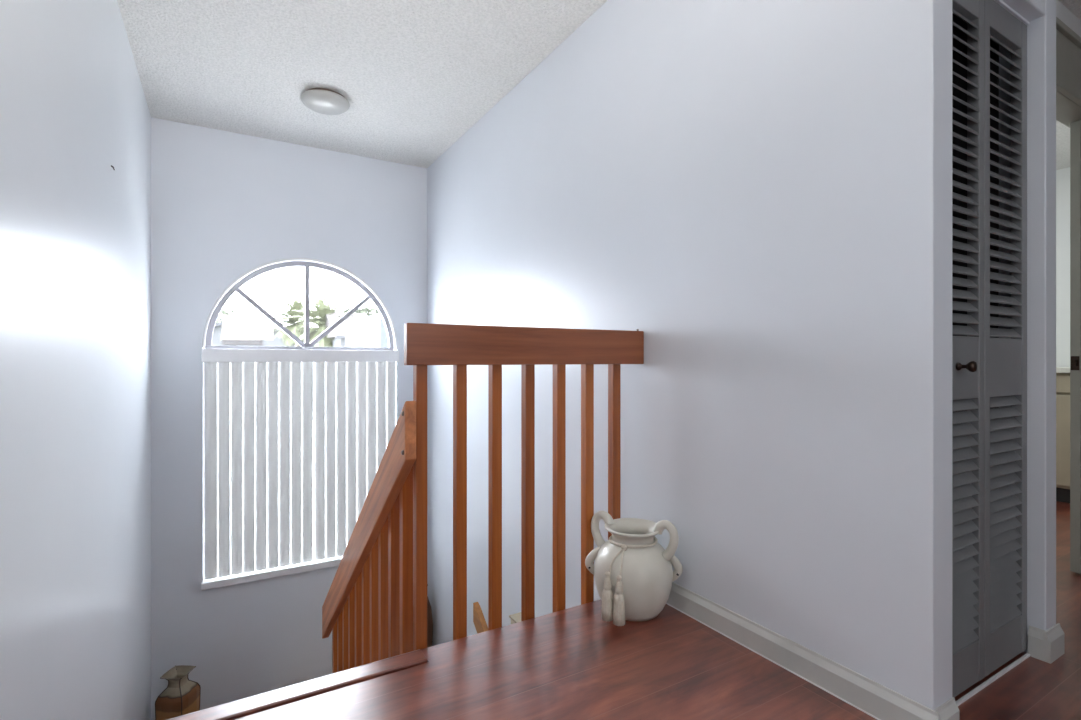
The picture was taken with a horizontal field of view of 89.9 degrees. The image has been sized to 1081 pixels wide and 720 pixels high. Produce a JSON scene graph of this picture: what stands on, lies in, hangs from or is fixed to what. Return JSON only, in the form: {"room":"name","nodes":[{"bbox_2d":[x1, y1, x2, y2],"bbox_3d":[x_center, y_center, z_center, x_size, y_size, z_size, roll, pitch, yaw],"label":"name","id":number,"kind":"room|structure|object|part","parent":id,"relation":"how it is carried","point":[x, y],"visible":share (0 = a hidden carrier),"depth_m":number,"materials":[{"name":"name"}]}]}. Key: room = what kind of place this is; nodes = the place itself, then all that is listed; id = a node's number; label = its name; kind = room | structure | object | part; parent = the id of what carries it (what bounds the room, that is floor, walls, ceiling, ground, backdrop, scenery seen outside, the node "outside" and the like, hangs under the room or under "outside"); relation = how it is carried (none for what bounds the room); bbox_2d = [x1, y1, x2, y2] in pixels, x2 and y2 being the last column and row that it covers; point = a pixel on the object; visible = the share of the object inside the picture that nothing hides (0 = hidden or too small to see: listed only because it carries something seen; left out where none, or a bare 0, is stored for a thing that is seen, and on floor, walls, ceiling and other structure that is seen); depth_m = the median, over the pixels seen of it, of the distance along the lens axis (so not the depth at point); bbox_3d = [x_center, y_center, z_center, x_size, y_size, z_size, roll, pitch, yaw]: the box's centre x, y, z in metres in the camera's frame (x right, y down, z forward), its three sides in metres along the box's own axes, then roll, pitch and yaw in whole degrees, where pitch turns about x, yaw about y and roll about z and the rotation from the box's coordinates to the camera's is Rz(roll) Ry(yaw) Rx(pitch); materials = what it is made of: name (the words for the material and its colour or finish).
{"room":"stair landing","nodes":[
{"label":"stair landing","id":0,"kind":"room"},
{"bbox_2d":[0,0,150,719],"bbox_3d":[-1.167,1.085,1.079,0.100,5.420,5.843,0,0,-31],"label":"wall","id":1,"kind":"structure","parent":0,"point":[75,229],"depth_m":1.72,"materials":[{"name":"white paint"}]},
{"bbox_2d":[151,117,426,719],"bbox_3d":[-1.825,1.070,4.174,2.108,5.450,0.160,0,0,-31],"label":"wall","id":2,"kind":"structure","parent":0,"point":[225,205],"depth_m":3.86,"materials":[{"name":"paint"}]},
{"bbox_2d":[201,258,396,590],"bbox_3d":[-1.786,0.412,4.145,1.376,2.369,0.130,0,0,-31],"label":"window","id":3,"kind":"structure","parent":2,"relation":"attached to","point":[246,277],"depth_m":4.05,"materials":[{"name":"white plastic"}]},
{"bbox_3d":[-1.804,0.757,4.175,1.356,1.635,0.060,0,0,-30],"label":"frame","id":4,"kind":"part","parent":3,"relation":"part of","materials":[{"name":"white plastic"}]},
{"bbox_3d":[-1.772,1.573,4.121,1.376,0.048,0.075,0,0,-30],"label":"sill","id":5,"kind":"part","parent":3,"relation":"part of","materials":[{"name":"white plastic"}]},
{"bbox_3d":[-1.774,-0.431,4.125,1.364,0.682,0.038,0,0,-30],"label":"arch trim","id":6,"kind":"part","parent":3,"relation":"part of","materials":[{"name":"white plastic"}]},
{"bbox_3d":[-1.788,-0.408,4.149,1.332,0.696,0.071,0,0,-30],"label":"arch frame","id":7,"kind":"part","parent":3,"relation":"part of","materials":[{"name":"paint"}]},
{"bbox_2d":[201,349,398,579],"bbox_3d":[-1.761,0.732,4.103,1.372,1.619,0.075,0,0,-31],"label":"vertical blind","id":8,"kind":"object","parent":2,"relation":"attached to","point":[258,403],"visible":0.91,"depth_m":4.04,"materials":[{"name":"white plastic"}]},
{"bbox_2d":[117,0,606,167],"bbox_3d":[0.172,-1.675,1.867,3.008,0.100,5.843,0,0,-31],"label":"ceiling","id":9,"kind":"structure","parent":0,"point":[414,76],"depth_m":2.94,"materials":[{"name":"white paint"}]},
{"bbox_2d":[301,88,349,114],"bbox_3d":[-1.330,-1.586,3.348,0.282,0.078,0.282,0,0,-31],"label":"ceiling light","id":10,"kind":"object","parent":9,"relation":"attached to","point":[319,100],"visible":1,"depth_m":3.28,"materials":[{"name":"glass"}]},
{"bbox_2d":[233,501,1080,719],"bbox_3d":[1.985,0.960,2.040,6.308,0.030,4.300,0,0,-31],"label":"floor","id":11,"kind":"structure","parent":0,"point":[572,663],"depth_m":1.59,"materials":[{"name":"brown wood"}]},
{"bbox_2d":[167,649,426,719],"bbox_3d":[-0.789,0.957,1.486,0.964,0.037,0.089,0,0,-31],"label":"trim","id":12,"kind":"structure","parent":11,"relation":"on","point":[267,700],"depth_m":1.54,"materials":[{"name":"brown wood"}]},
{"bbox_2d":[404,323,643,650],"bbox_3d":[-0.019,0.539,2.006,0.988,1.332,0.076,0,0,-31],"label":"guard rail","id":13,"kind":"object","parent":11,"relation":"on","point":[459,346],"visible":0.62,"depth_m":1.95,"materials":[{"name":"brown wood"}]},
{"bbox_3d":[-0.009,-0.051,1.990,0.988,0.136,0.038,0,0,-30],"label":"rail","id":14,"kind":"part","parent":13,"relation":"part of","materials":[{"name":"brown wood"}]},
{"bbox_2d":[585,511,682,620],"bbox_3d":[0.349,0.766,2.043,0.293,0.358,0.303,0,0,-31],"label":"vase","id":15,"kind":"object","parent":11,"relation":"on","point":[648,575],"visible":0.95,"depth_m":1.96,"materials":[{"name":"beige ceramic"}]},
{"bbox_3d":[0.241,0.659,2.104,0.095,0.146,0.037,0,0,30],"label":"handle","id":16,"kind":"part","parent":15,"relation":"part of","materials":[{"name":"beige ceramic"}]},
{"bbox_2d":[601,535,657,625],"bbox_3d":[0.322,0.796,2.003,0.182,0.253,0.279,0,0,34],"label":"tassel","id":17,"kind":"object","parent":15,"relation":"hanging from","point":[614,610],"visible":0.94,"depth_m":1.90,"materials":[{"name":"beige fabric"}]},
{"bbox_3d":[0.273,0.729,1.947,0.079,0.098,0.011,0,0,-33],"label":"cord","id":18,"kind":"part","parent":17,"relation":"part of","materials":[{"name":"beige wicker"}]},
{"bbox_3d":[0.292,0.729,1.933,0.008,0.098,0.075,0,0,21],"label":"cord","id":19,"kind":"part","parent":17,"relation":"part of","materials":[{"name":"white fabric"}]},
{"bbox_3d":[0.349,0.679,2.043,0.183,0.019,0.183,0,0,-30],"label":"cord","id":20,"kind":"part","parent":17,"relation":"part of","materials":[{"name":"beige wicker"}]},
{"bbox_3d":[0.458,0.659,1.982,0.095,0.146,0.037,0,0,29],"label":"handle","id":21,"kind":"part","parent":15,"relation":"part of","materials":[{"name":"beige ceramic"}]},
{"bbox_2d":[1056,367,1069,502],"bbox_3d":[3.566,0.497,3.876,0.620,0.895,1.220,0,0,-31],"label":"vanity cabinet","id":22,"kind":"object","parent":11,"relation":"on","point":[1062,373],"visible":0.02,"depth_m":3.55,"materials":[{"name":"beige paint"}]},
{"bbox_3d":[3.482,0.158,3.467,0.020,0.115,0.560,0,0,-30],"label":"drawer","id":23,"kind":"part","parent":22,"relation":"part of","materials":[{"name":"beige paint"}]},
{"bbox_3d":[3.482,0.527,3.467,0.020,0.595,0.560,0,0,-30],"label":"door","id":24,"kind":"part","parent":22,"relation":"part of","materials":[{"name":"beige paint"}]},
{"bbox_2d":[1056,367,1069,372],"bbox_3d":[3.566,0.068,3.876,0.620,0.035,1.220,0,0,-30],"label":"countertop","id":25,"kind":"structure","parent":22,"relation":"on","point":[1058,369],"depth_m":3.54,"materials":[{"name":"white"}]},
{"bbox_2d":[427,0,951,709],"bbox_3d":[0.043,1.085,2.983,0.102,5.420,3.790,0,0,-31],"label":"wall","id":26,"kind":"structure","parent":0,"point":[759,190],"depth_m":1.81,"materials":[{"name":"paint"}]},
{"bbox_2d":[473,602,487,633],"bbox_3d":[-0.071,2.117,2.987,0.089,1.071,1.300,0,0,-31],"label":"wall handrail","id":27,"kind":"object","parent":26,"relation":"attached to","point":[479,621],"visible":0.2,"depth_m":3.46,"materials":[{"name":"brown wood"}]},
{"bbox_2d":[509,612,520,623],"bbox_3d":[-0.078,1.549,3.007,0.082,0.172,0.272,0,0,-31],"label":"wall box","id":28,"kind":"object","parent":26,"relation":"attached to","point":[515,618],"visible":0.2,"depth_m":3.08,"materials":[{"name":"beige plastic"}]},
{"bbox_2d":[666,582,939,719],"bbox_3d":[0.683,0.901,1.781,0.014,0.088,1.098,0,0,-31],"label":"baseboard","id":29,"kind":"structure","parent":26,"relation":"attached to","point":[872,697],"depth_m":1.60,"materials":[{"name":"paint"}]},
{"bbox_2d":[952,13,998,424],"bbox_3d":[1.105,-0.105,1.905,0.634,2.100,0.640,0,0,-31],"label":"wall","id":30,"kind":"structure","parent":0,"point":[956,68],"depth_m":1.88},
{"bbox_2d":[999,0,1055,652],"bbox_3d":[1.288,-0.340,1.954,0.998,2.570,0.740,0,0,-31],"label":"wall","id":31,"kind":"structure","parent":0,"point":[1041,14],"depth_m":1.72,"materials":[{"name":"paint"}]},
{"bbox_2d":[934,697,958,719],"bbox_3d":[1.008,0.901,1.344,0.102,0.088,0.014,0,0,-31],"label":"baseboard","id":32,"kind":"structure","parent":31,"relation":"attached to","point":[949,710],"depth_m":1.35,"materials":[{"name":"paint"}]},
{"bbox_2d":[952,0,1026,696],"bbox_3d":[1.301,-0.072,1.576,0.618,2.005,0.074,0,0,-31],"label":"door","id":33,"kind":"structure","parent":31,"relation":"in","point":[989,456],"depth_m":1.59,"materials":[{"name":"paint"}]},
{"bbox_3d":[1.165,0.018,1.478,0.031,0.031,0.044,0,0,-30],"label":"knob","id":34,"kind":"part","parent":33,"relation":"part of","materials":[{"name":"brown metal"}]},
{"bbox_3d":[1.157,-0.072,1.516,0.310,2.005,0.030,0,0,-30],"label":"panel","id":35,"kind":"part","parent":33,"relation":"part of","materials":[{"name":"paint"}]},
{"bbox_3d":[1.425,-0.072,1.674,0.306,2.005,0.030,0,0,-30],"label":"panel","id":36,"kind":"part","parent":33,"relation":"part of","materials":[{"name":"paint"}]},
{"bbox_2d":[955,653,1029,705],"bbox_3d":[1.299,0.942,1.575,0.634,0.007,0.008,0,0,-31],"label":"trim","id":37,"kind":"structure","parent":31,"relation":"attached to","point":[986,683],"depth_m":1.59,"materials":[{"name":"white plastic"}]},
{"bbox_2d":[994,0,1029,25],"bbox_3d":[1.286,-1.081,1.599,0.634,0.008,0.050,0,0,-31],"label":"trim","id":38,"kind":"structure","parent":31,"relation":"attached to","point":[1005,6],"depth_m":1.68,"materials":[{"name":"paint"}]},
{"bbox_2d":[1028,623,1064,663],"bbox_3d":[1.623,0.899,1.736,0.116,0.092,0.055,0,0,-31],"label":"baseboard","id":39,"kind":"structure","parent":31,"relation":"attached to","point":[1048,646],"depth_m":1.71,"materials":[{"name":"paint"}]},
{"bbox_2d":[1056,167,1069,366],"bbox_3d":[2.448,-0.235,3.705,2.940,2.360,2.100,0,0,-31],"label":"wall","id":40,"kind":"structure","parent":0,"point":[1062,175],"depth_m":4.00,"materials":[{"name":"white paint"}]},
{"bbox_2d":[1056,0,1080,169],"bbox_3d":[3.299,-1.465,2.872,3.400,0.100,4.400,0,0,-31],"label":"ceiling","id":41,"kind":"structure","parent":0,"point":[1062,131],"depth_m":3.44,"materials":[{"name":"white paint"}]},
{"bbox_2d":[1056,0,1080,36],"bbox_3d":[3.112,-0.235,2.820,3.575,2.360,0.100,0,0,-31],"label":"wall","id":42,"kind":"structure","parent":0,"point":[1066,16],"depth_m":2.18,"materials":[{"name":"white paint"}]},
{"bbox_2d":[1056,17,1080,127],"bbox_3d":[2.367,-0.177,2.365,1.140,2.245,0.128,0,0,-31],"label":"trim","id":43,"kind":"structure","parent":42,"relation":"attached to","point":[1068,43],"depth_m":2.16,"materials":[{"name":"white paint"}]},
{"bbox_2d":[1070,120,1080,573],"bbox_3d":[2.590,-0.058,2.450,0.514,1.985,0.106,0,0,-25],"label":"door","id":44,"kind":"structure","parent":42,"relation":"in","point":[1075,127],"depth_m":2.38,"materials":[{"name":"white wood"}]},
{"bbox_3d":[2.347,0.014,2.379,0.014,0.062,0.029,0,0,-24],"label":"latch plate","id":45,"kind":"part","parent":44,"relation":"part of","materials":[{"name":"brown metal"}]},
{"bbox_3d":[0.392,1.101,0.410,1.908,0.248,3.108,0,0,-30],"label":"floor slab","id":46,"kind":"structure","parent":0,"visible":0},
{"bbox_2d":[421,646,440,662],"bbox_3d":[-0.352,0.960,1.739,0.042,0.030,0.085,0,0,-31],"label":"trim","id":47,"kind":"structure","parent":46,"relation":"on","point":[431,654],"depth_m":1.74,"materials":[{"name":"brown wood"}]},
{"bbox_3d":[-0.302,3.820,1.588,1.908,0.050,5.843,0,0,-30],"label":"floor","id":48,"kind":"structure","parent":0,"visible":0},
{"bbox_3d":[-1.091,2.315,2.928,1.908,2.660,2.733,0,0,-30],"label":"flight","id":49,"kind":"object","parent":48,"relation":"on","visible":0},
{"bbox_2d":[155,665,200,719],"bbox_3d":[-2.318,2.229,3.463,0.188,0.471,0.188,0,0,2],"label":"vase","id":50,"kind":"object","parent":49,"relation":"on","point":[181,696],"visible":1,"depth_m":3.42,"materials":[{"name":"brown ceramic"}]},
{"bbox_2d":[427,584,432,647],"bbox_3d":[-0.960,2.143,4.379,0.180,0.645,0.180,0,0,-31],"label":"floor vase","id":51,"kind":"object","parent":49,"relation":"on","point":[429,610],"visible":0.1,"depth_m":4.34,"materials":[{"name":"ceramic"}]},
{"bbox_3d":[-0.853,1.820,2.573,0.059,1.690,1.860,0,0,-30],"label":"stair stringer","id":52,"kind":"object","parent":49,"relation":"attached to","visible":0},
{"bbox_2d":[322,401,415,672],"bbox_3d":[-0.820,1.238,2.451,0.083,2.214,1.656,0,0,-31],"label":"stair railing","id":53,"kind":"object","parent":52,"relation":"on","point":[367,608],"visible":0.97,"depth_m":2.14,"materials":[{"name":"brown wood"}]},
{"label":"outside","id":54,"kind":"structure","parent":0,"visible":0},
{"bbox_2d":[313,420,313,556],"bbox_3d":[-14.525,5.245,64.064,120.000,0.200,114.857,0,0,-30],"label":"ground","id":55,"kind":"structure","parent":54,"point":[313,420],"depth_m":21.66,"materials":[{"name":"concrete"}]},
{"bbox_2d":[216,308,239,322],"bbox_3d":[-32.554,-0.131,54.957,4.816,10.552,3.597,0,0,-31],"label":"tree","id":56,"kind":"object","parent":55,"relation":"on","point":[223,312],"visible":0.12,"depth_m":54.77,"materials":[{"name":"green plant"}]},
{"bbox_2d":[204,316,318,419],"bbox_3d":[-23.032,0.924,46.586,13.700,8.443,12.400,0,0,-31],"label":"gabled house","id":57,"kind":"structure","parent":55,"relation":"on","point":[241,330],"depth_m":40.37,"materials":[{"name":"paint"}]},
{"bbox_2d":[266,298,315,346],"bbox_3d":[-16.129,0.498,35.965,4.084,9.306,3.780,0,0,-31],"label":"palm tree","id":58,"kind":"object","parent":55,"relation":"on","point":[290,324],"visible":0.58,"depth_m":35.38,"materials":[{"name":"green plant"}]},
{"bbox_2d":[288,292,355,346],"bbox_3d":[-13.182,0.506,33.012,4.094,9.291,3.880,0,0,-31],"label":"palm tree","id":59,"kind":"object","parent":55,"relation":"on","point":[317,317],"visible":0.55,"depth_m":32.48,"materials":[{"name":"green plant"}]},
{"bbox_2d":[319,312,366,346],"bbox_3d":[-11.998,1.105,33.918,3.066,8.079,8.700,0,0,-31],"label":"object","id":60,"kind":"structure","parent":55,"relation":"on","point":[338,334],"depth_m":31.66,"materials":[{"name":"paint"}]},
{"bbox_2d":[336,307,378,315],"bbox_3d":[-15.506,0.186,47.984,6.538,9.917,4.479,0,0,-31],"label":"tree","id":61,"kind":"object","parent":55,"relation":"on","point":[365,310],"visible":0.16,"depth_m":46.60,"materials":[{"name":"green plant"}]},
{"bbox_2d":[345,313,387,347],"bbox_3d":[-3.551,1.913,18.423,5.000,6.465,5.000,0,0,-31],"label":"wall","id":62,"kind":"structure","parent":55,"relation":"on","point":[369,331],"depth_m":16.34,"materials":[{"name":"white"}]}
]}

